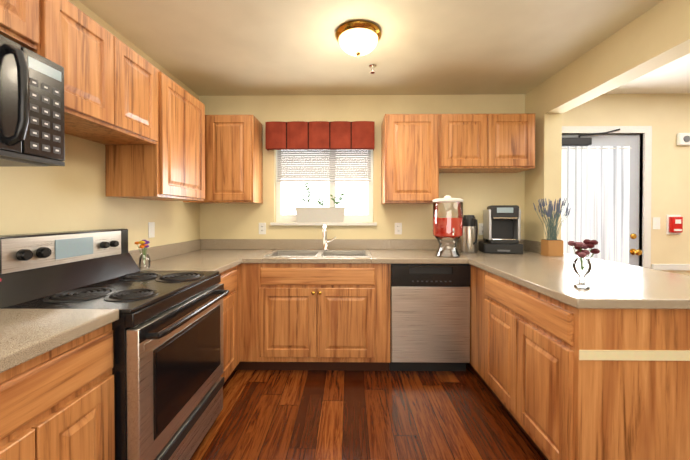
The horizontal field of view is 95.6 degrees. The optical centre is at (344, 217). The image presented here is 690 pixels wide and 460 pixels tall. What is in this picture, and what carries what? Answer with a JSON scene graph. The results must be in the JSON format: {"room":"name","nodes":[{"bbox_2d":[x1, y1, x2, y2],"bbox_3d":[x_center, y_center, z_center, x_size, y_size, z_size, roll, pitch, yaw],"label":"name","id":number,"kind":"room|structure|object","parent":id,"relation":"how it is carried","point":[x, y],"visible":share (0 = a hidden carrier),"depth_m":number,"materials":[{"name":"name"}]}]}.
{"room":"kitchen","nodes":[
{"label":"kitchen","id":0,"kind":"room"},
{"bbox_2d":[0,0,199,250],"bbox_3d":[-1.536,0.041,0.703,0.150,2.425,5.050,0,1,1],"label":"wall","id":1,"kind":"structure","parent":0,"point":[70,195],"depth_m":1.74,"materials":[{"name":"paint"}]},
{"bbox_2d":[0,0,47,55],"bbox_3d":[-1.289,-0.754,0.969,0.330,0.270,0.375,0,1,1],"label":"upper cabinet","id":2,"kind":"object","parent":1,"relation":"attached to","point":[24,22],"depth_m":1.11,"materials":[{"name":"brown wood"}]},
{"bbox_2d":[0,35,64,166],"bbox_3d":[-1.220,-0.367,0.785,0.473,0.369,0.750,0,1,1],"label":"microwave","id":3,"kind":"object","parent":2,"relation":"attached to","point":[32,128],"visible":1,"depth_m":1.03,"materials":[{"name":"black plastic"}]},
{"bbox_2d":[35,0,119,131],"bbox_3d":[-1.285,-0.662,1.340,0.330,0.460,0.356,0,1,1],"label":"upper cabinet","id":4,"kind":"object","parent":1,"relation":"attached to","point":[88,53],"depth_m":1.36,"materials":[{"name":"brown wood"}]},
{"bbox_2d":[65,41,163,147],"bbox_3d":[-1.280,-0.665,1.696,0.330,0.460,0.357,0,1,1],"label":"upper cabinet","id":5,"kind":"object","parent":1,"relation":"attached to","point":[140,118],"depth_m":1.72,"materials":[{"name":"brown wood"}]},
{"bbox_2d":[148,222,154,237],"bbox_3d":[-1.436,0.091,2.322,0.008,0.115,0.070,0,1,1],"label":"electrical outlet","id":6,"kind":"object","parent":1,"relation":"attached to","point":[151,229],"visible":1,"depth_m":2.32,"materials":[{"name":"white plastic"}]},
{"bbox_2d":[105,74,204,200],"bbox_3d":[-1.274,-0.515,2.181,0.330,0.770,0.605,0,1,1],"label":"upper cabinet","id":7,"kind":"object","parent":1,"relation":"attached to","point":[175,171],"depth_m":2.00,"materials":[{"name":"brown wood"}]},
{"bbox_2d":[191,363,545,459],"bbox_3d":[1.756,1.284,0.672,6.735,0.060,5.050,0,1,1],"label":"floor","id":8,"kind":"structure","parent":0,"point":[347,415],"depth_m":1.92,"materials":[{"name":"brown wood"}]},
{"bbox_2d":[0,323,114,459],"bbox_3d":[-1.144,0.814,0.844,0.626,0.876,0.598,0,1,1],"label":"base cabinet","id":9,"kind":"object","parent":8,"relation":"on","point":[57,403],"depth_m":0.93,"materials":[{"name":"brown wood"}]},
{"bbox_2d":[0,309,118,372],"bbox_3d":[-1.146,0.308,0.256,0.637,0.140,1.762,0,1,1],"label":"countertop","id":10,"kind":"structure","parent":9,"relation":"on","point":[27,334],"depth_m":0.95,"materials":[{"name":"stone"}]},
{"bbox_2d":[0,229,228,459],"bbox_3d":[-1.058,0.659,1.530,0.745,1.175,0.775,0,1,1],"label":"range","id":11,"kind":"object","parent":8,"relation":"on","point":[168,364],"visible":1,"depth_m":1.36,"materials":[{"name":"metal"}]},
{"bbox_2d":[218,265,239,382],"bbox_3d":[-1.126,0.802,2.195,0.626,0.876,0.546,0,1,1],"label":"base cabinet","id":12,"kind":"object","parent":8,"relation":"on","point":[230,278],"depth_m":2.24,"materials":[{"name":"brown wood"}]},
{"bbox_2d":[128,243,247,273],"bbox_3d":[-1.109,0.290,2.176,0.660,0.140,0.517,0,1,1],"label":"countertop","id":13,"kind":"structure","parent":12,"relation":"on","point":[221,257],"depth_m":2.40,"materials":[{"name":"laminate"}]},
{"bbox_2d":[135,240,149,268],"bbox_3d":[-1.294,0.230,1.994,0.092,0.182,0.068,0,1,1],"label":"vase","id":14,"kind":"object","parent":13,"relation":"on","point":[144,245],"visible":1,"depth_m":1.99,"materials":[{"name":"clear glass"}]},
{"bbox_2d":[248,239,570,263],"bbox_3d":[0.254,0.285,2.736,3.372,0.140,0.637,0,1,1],"label":"countertop","id":15,"kind":"structure","parent":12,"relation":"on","point":[382,251],"depth_m":2.92,"materials":[{"name":"laminate"}]},
{"bbox_2d":[263,225,371,256],"bbox_3d":[-0.220,0.277,2.738,0.874,0.424,0.464,0,1,1],"label":"sink","id":16,"kind":"object","parent":15,"relation":"in","point":[325,251],"visible":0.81,"depth_m":2.89,"materials":[{"name":"metal"}]},
{"bbox_2d":[432,195,462,257],"bbox_3d":[0.843,0.067,2.552,0.244,0.497,0.274,0,1,1],"label":"beverage dispenser","id":17,"kind":"object","parent":15,"relation":"on","point":[449,227],"visible":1,"depth_m":2.50,"materials":[{"name":"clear glass"}]},
{"bbox_2d":[461,215,477,252],"bbox_3d":[1.117,0.144,2.821,0.146,0.338,0.176,0,1,1],"label":"thermal carafe","id":18,"kind":"object","parent":15,"relation":"on","point":[470,235],"visible":0.94,"depth_m":2.79,"materials":[{"name":"metal"}]},
{"bbox_2d":[479,241,522,253],"bbox_3d":[1.406,0.271,2.840,0.310,0.085,0.274,0,1,13],"label":"pod drawer","id":19,"kind":"object","parent":15,"relation":"on","point":[486,247],"visible":0.9,"depth_m":2.72,"materials":[{"name":"grey plastic"}]},
{"bbox_2d":[483,205,520,243],"bbox_3d":[1.415,0.060,2.832,0.256,0.335,0.276,0,1,13],"label":"coffee maker","id":20,"kind":"object","parent":19,"relation":"on","point":[501,224],"visible":1,"depth_m":2.75,"materials":[{"name":"silver metal"}]},
{"bbox_2d":[533,198,569,255],"bbox_3d":[1.724,0.075,2.594,0.252,0.480,0.163,0,1,1],"label":"plant","id":21,"kind":"object","parent":15,"relation":"on","point":[552,246],"visible":1,"depth_m":2.56,"materials":[{"name":"plant"}]},
{"bbox_2d":[234,263,277,369],"bbox_3d":[-1.053,0.797,2.792,0.757,0.876,0.567,0,1,1],"label":"base cabinet","id":22,"kind":"object","parent":8,"relation":"on","point":[256,279],"depth_m":2.46,"materials":[{"name":"brown wood"}]},
{"bbox_2d":[180,239,255,242],"bbox_3d":[-1.102,0.285,2.749,0.660,0.140,0.390,0,1,1],"label":"countertop","id":23,"kind":"structure","parent":22,"relation":"on","point":[199,240],"depth_m":3.05,"materials":[{"name":"laminate"}]},
{"bbox_2d":[254,279,377,370],"bbox_3d":[-0.220,0.935,2.753,0.910,0.600,0.626,0,1,1],"label":"base cabinet","id":24,"kind":"object","parent":8,"relation":"on","point":[299,316],"depth_m":2.44,"materials":[{"name":"brown wood"}]},
{"bbox_2d":[389,264,470,370],"bbox_3d":[0.670,0.798,2.714,0.614,0.874,0.586,0,1,1],"label":"dishwasher","id":25,"kind":"object","parent":8,"relation":"on","point":[429,317],"visible":0.96,"depth_m":2.43,"materials":[{"name":"metal"}]},
{"bbox_2d":[469,264,480,377],"bbox_3d":[1.437,0.800,2.437,0.959,0.876,0.600,0,1,1],"label":"base cabinet","id":26,"kind":"object","parent":8,"relation":"on","point":[475,289],"depth_m":2.34,"materials":[{"name":"brown wood"}]},
{"bbox_2d":[468,255,689,308],"bbox_3d":[1.433,0.343,1.828,0.991,0.040,1.150,0,1,1],"label":"countertop","id":27,"kind":"structure","parent":26,"relation":"on","point":[613,285],"depth_m":1.62,"materials":[{"name":"laminate"}]},
{"bbox_2d":[568,239,599,288],"bbox_3d":[1.115,0.213,1.460,0.117,0.225,0.131,0,1,1],"label":"vase","id":28,"kind":"object","parent":27,"relation":"on","point":[580,252],"visible":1,"depth_m":1.45,"materials":[{"name":"clear glass"}]},
{"bbox_2d":[481,269,689,459],"bbox_3d":[1.428,0.806,1.710,0.959,0.876,0.855,0,1,1],"label":"base cabinet","id":29,"kind":"object","parent":8,"relation":"on","point":[562,381],"depth_m":1.29,"materials":[{"name":"brown wood"}]},
{"bbox_2d":[79,0,689,95],"bbox_3d":[1.756,-1.211,0.648,6.735,0.080,5.050,0,1,1],"label":"ceiling","id":30,"kind":"structure","parent":0,"point":[293,47],"depth_m":2.13,"materials":[{"name":"paint"}]},
{"bbox_2d":[335,20,381,56],"bbox_3d":[0.086,-1.110,2.016,0.300,0.146,0.300,0,1,1],"label":"ceiling light","id":31,"kind":"object","parent":30,"relation":"attached to","point":[358,38],"visible":0.98,"depth_m":1.93,"materials":[{"name":"white glass"}]},
{"bbox_2d":[369,64,375,73],"bbox_3d":[0.216,-1.160,2.444,0.060,0.055,0.060,0,1,1],"label":"sprinkler","id":32,"kind":"object","parent":30,"relation":"attached to","point":[372,66],"visible":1,"depth_m":2.43,"materials":[{"name":"silver metal"}]},
{"bbox_2d":[199,93,689,275],"bbox_3d":[1.788,0.019,3.110,6.435,2.425,0.150,0,1,1],"label":"wall","id":33,"kind":"structure","parent":0,"point":[666,117],"depth_m":3.04,"materials":[{"name":"paint"}]},
{"bbox_2d":[183,115,206,203],"bbox_3d":[-1.321,-0.522,2.904,0.216,0.770,0.326,0,1,1],"label":"upper cabinet","id":34,"kind":"object","parent":33,"relation":"attached to","point":[205,200],"depth_m":2.76,"materials":[{"name":"brown wood"}]},
{"bbox_2d":[207,115,262,203],"bbox_3d":[-1.011,-0.522,2.900,0.405,0.770,0.326,0,1,1],"label":"upper cabinet","id":35,"kind":"object","parent":33,"relation":"attached to","point":[234,142],"depth_m":2.74,"materials":[{"name":"brown wood"}]},
{"bbox_2d":[259,223,265,233],"bbox_3d":[-0.811,0.107,3.065,0.070,0.114,0.008,0,1,1],"label":"electrical outlet","id":36,"kind":"object","parent":33,"relation":"attached to","point":[262,228],"visible":1,"depth_m":3.06,"materials":[{"name":"white plastic"}]},
{"bbox_2d":[265,121,374,150],"bbox_3d":[-0.236,-0.778,2.993,1.030,0.252,0.117,0,1,1],"label":"window valance","id":37,"kind":"object","parent":33,"relation":"attached to","point":[324,135],"visible":1,"depth_m":2.94,"materials":[{"name":"fabric"}]},
{"bbox_2d":[270,222,376,225],"bbox_3d":[-0.208,0.062,3.086,1.035,0.029,0.120,0,1,1],"label":"window sill","id":38,"kind":"structure","parent":33,"relation":"attached to","point":[323,223],"depth_m":3.03,"materials":[{"name":"white paint"}]},
{"bbox_2d":[295,183,344,221],"bbox_3d":[-0.240,-0.149,3.082,0.488,0.391,0.113,0,1,1],"label":"planter","id":39,"kind":"object","parent":38,"relation":"on","point":[320,214],"visible":1,"depth_m":3.04,"materials":[{"name":"ceramic"}]},
{"bbox_2d":[276,150,372,221],"bbox_3d":[-0.207,-0.377,3.167,0.975,0.845,0.050,0,1,1],"label":"window","id":40,"kind":"structure","parent":33,"relation":"in","point":[280,217],"depth_m":3.15,"materials":[{"name":"white plastic"}]},
{"bbox_2d":[277,150,370,181],"bbox_3d":[-0.208,-0.576,3.105,0.935,0.435,0.040,0,1,1],"label":"window blinds","id":41,"kind":"object","parent":40,"relation":"attached to","point":[326,157],"visible":0.56,"depth_m":3.10,"materials":[{"name":"white plastic"}]},
{"bbox_2d":[395,223,401,233],"bbox_3d":[0.519,0.107,3.048,0.070,0.114,0.008,0,1,1],"label":"electrical outlet","id":42,"kind":"object","parent":33,"relation":"attached to","point":[398,228],"visible":1,"depth_m":3.05,"materials":[{"name":"white plastic"}]},
{"bbox_2d":[381,114,442,203],"bbox_3d":[0.587,-0.519,2.879,0.470,0.775,0.326,0,1,1],"label":"upper cabinet","id":43,"kind":"object","parent":33,"relation":"attached to","point":[420,153],"depth_m":2.72,"materials":[{"name":"brown wood"}]},
{"bbox_2d":[443,114,490,172],"bbox_3d":[1.033,-0.669,2.872,0.417,0.475,0.326,0,1,1],"label":"upper cabinet","id":44,"kind":"object","parent":33,"relation":"attached to","point":[466,137],"depth_m":2.71,"materials":[{"name":"brown wood"}]},
{"bbox_2d":[479,223,482,234],"bbox_3d":[1.334,0.112,3.037,0.070,0.114,0.008,0,1,1],"label":"electrical outlet","id":45,"kind":"object","parent":33,"relation":"attached to","point":[480,228],"visible":0.62,"depth_m":3.04,"materials":[{"name":"white plastic"}]},
{"bbox_2d":[487,113,534,172],"bbox_3d":[1.449,-0.669,2.867,0.415,0.475,0.326,0,1,1],"label":"upper cabinet","id":46,"kind":"object","parent":33,"relation":"attached to","point":[512,135],"depth_m":2.70,"materials":[{"name":"brown wood"}]},
{"bbox_2d":[562,134,641,266],"bbox_3d":[2.439,0.207,3.041,0.862,2.031,0.125,0,1,1],"label":"entry door","id":47,"kind":"structure","parent":33,"relation":"in","point":[632,141],"depth_m":3.05,"materials":[{"name":"paint"}]},
{"bbox_2d":[562,129,619,145],"bbox_3d":[2.345,-0.774,3.016,0.562,0.153,0.067,0,1,1],"label":"door closer","id":48,"kind":"object","parent":47,"relation":"attached to","point":[578,141],"depth_m":2.99,"materials":[{"name":"grey metal"}]},
{"bbox_2d":[561,146,631,264],"bbox_3d":[2.392,0.062,3.028,0.735,1.500,0.031,0,1,1],"label":"door curtain","id":49,"kind":"object","parent":47,"relation":"attached to","point":[595,186],"visible":0.58,"depth_m":3.02,"materials":[{"name":"white fabric"}]},
{"bbox_2d":[562,126,651,268],"bbox_3d":[2.440,0.177,3.094,1.000,2.110,0.168,0,1,1],"label":"door frame","id":50,"kind":"structure","parent":33,"relation":"attached to","point":[646,131],"depth_m":3.00,"materials":[{"name":"white paint"}]},
{"bbox_2d":[653,217,659,228],"bbox_3d":[3.004,0.055,3.014,0.070,0.115,0.010,0,1,1],"label":"switch plate","id":51,"kind":"object","parent":33,"relation":"attached to","point":[656,222],"visible":1,"depth_m":3.01,"materials":[{"name":"white plastic"}]},
{"bbox_2d":[651,264,689,269],"bbox_3d":[3.981,0.478,3.000,2.045,0.060,0.020,0,1,1],"label":"trim","id":52,"kind":"structure","parent":33,"relation":"attached to","point":[670,266],"depth_m":3.00,"materials":[{"name":"white paint"}]},
{"bbox_2d":[666,215,682,233],"bbox_3d":[3.164,0.068,2.991,0.130,0.190,0.052,0,1,1],"label":"alarm pull station","id":53,"kind":"object","parent":33,"relation":"attached to","point":[674,224],"visible":1,"depth_m":2.98,"materials":[{"name":"red plastic"}]},
{"bbox_2d":[677,133,689,145],"bbox_3d":[3.244,-0.747,2.985,0.120,0.120,0.048,0,1,1],"label":"fire alarm","id":54,"kind":"object","parent":33,"relation":"attached to","point":[683,139],"visible":1,"depth_m":2.97,"materials":[{"name":"white plastic"}]},
{"bbox_2d":[525,81,561,241],"bbox_3d":[1.817,0.021,2.884,0.150,2.425,0.300,0,1,1],"label":"wall","id":55,"kind":"structure","parent":0,"point":[542,178],"depth_m":2.75,"materials":[{"name":"paint"}]},
{"bbox_2d":[545,0,689,113],"bbox_3d":[1.786,-1.027,0.500,0.150,0.285,4.450,0,1,1],"label":"header beam","id":56,"kind":"structure","parent":0,"point":[654,38],"depth_m":1.94,"materials":[{"name":"paint"}]},
{"label":"outside","id":57,"kind":"structure","parent":0,"visible":0},
{"bbox_2d":[281,154,367,214],"bbox_3d":[1.012,-0.073,3.644,6.000,2.600,0.001,0,1,1],"label":"sky","id":58,"kind":"structure","parent":57,"point":[352,196],"depth_m":3.66,"materials":[{"name":"white"}]}
]}

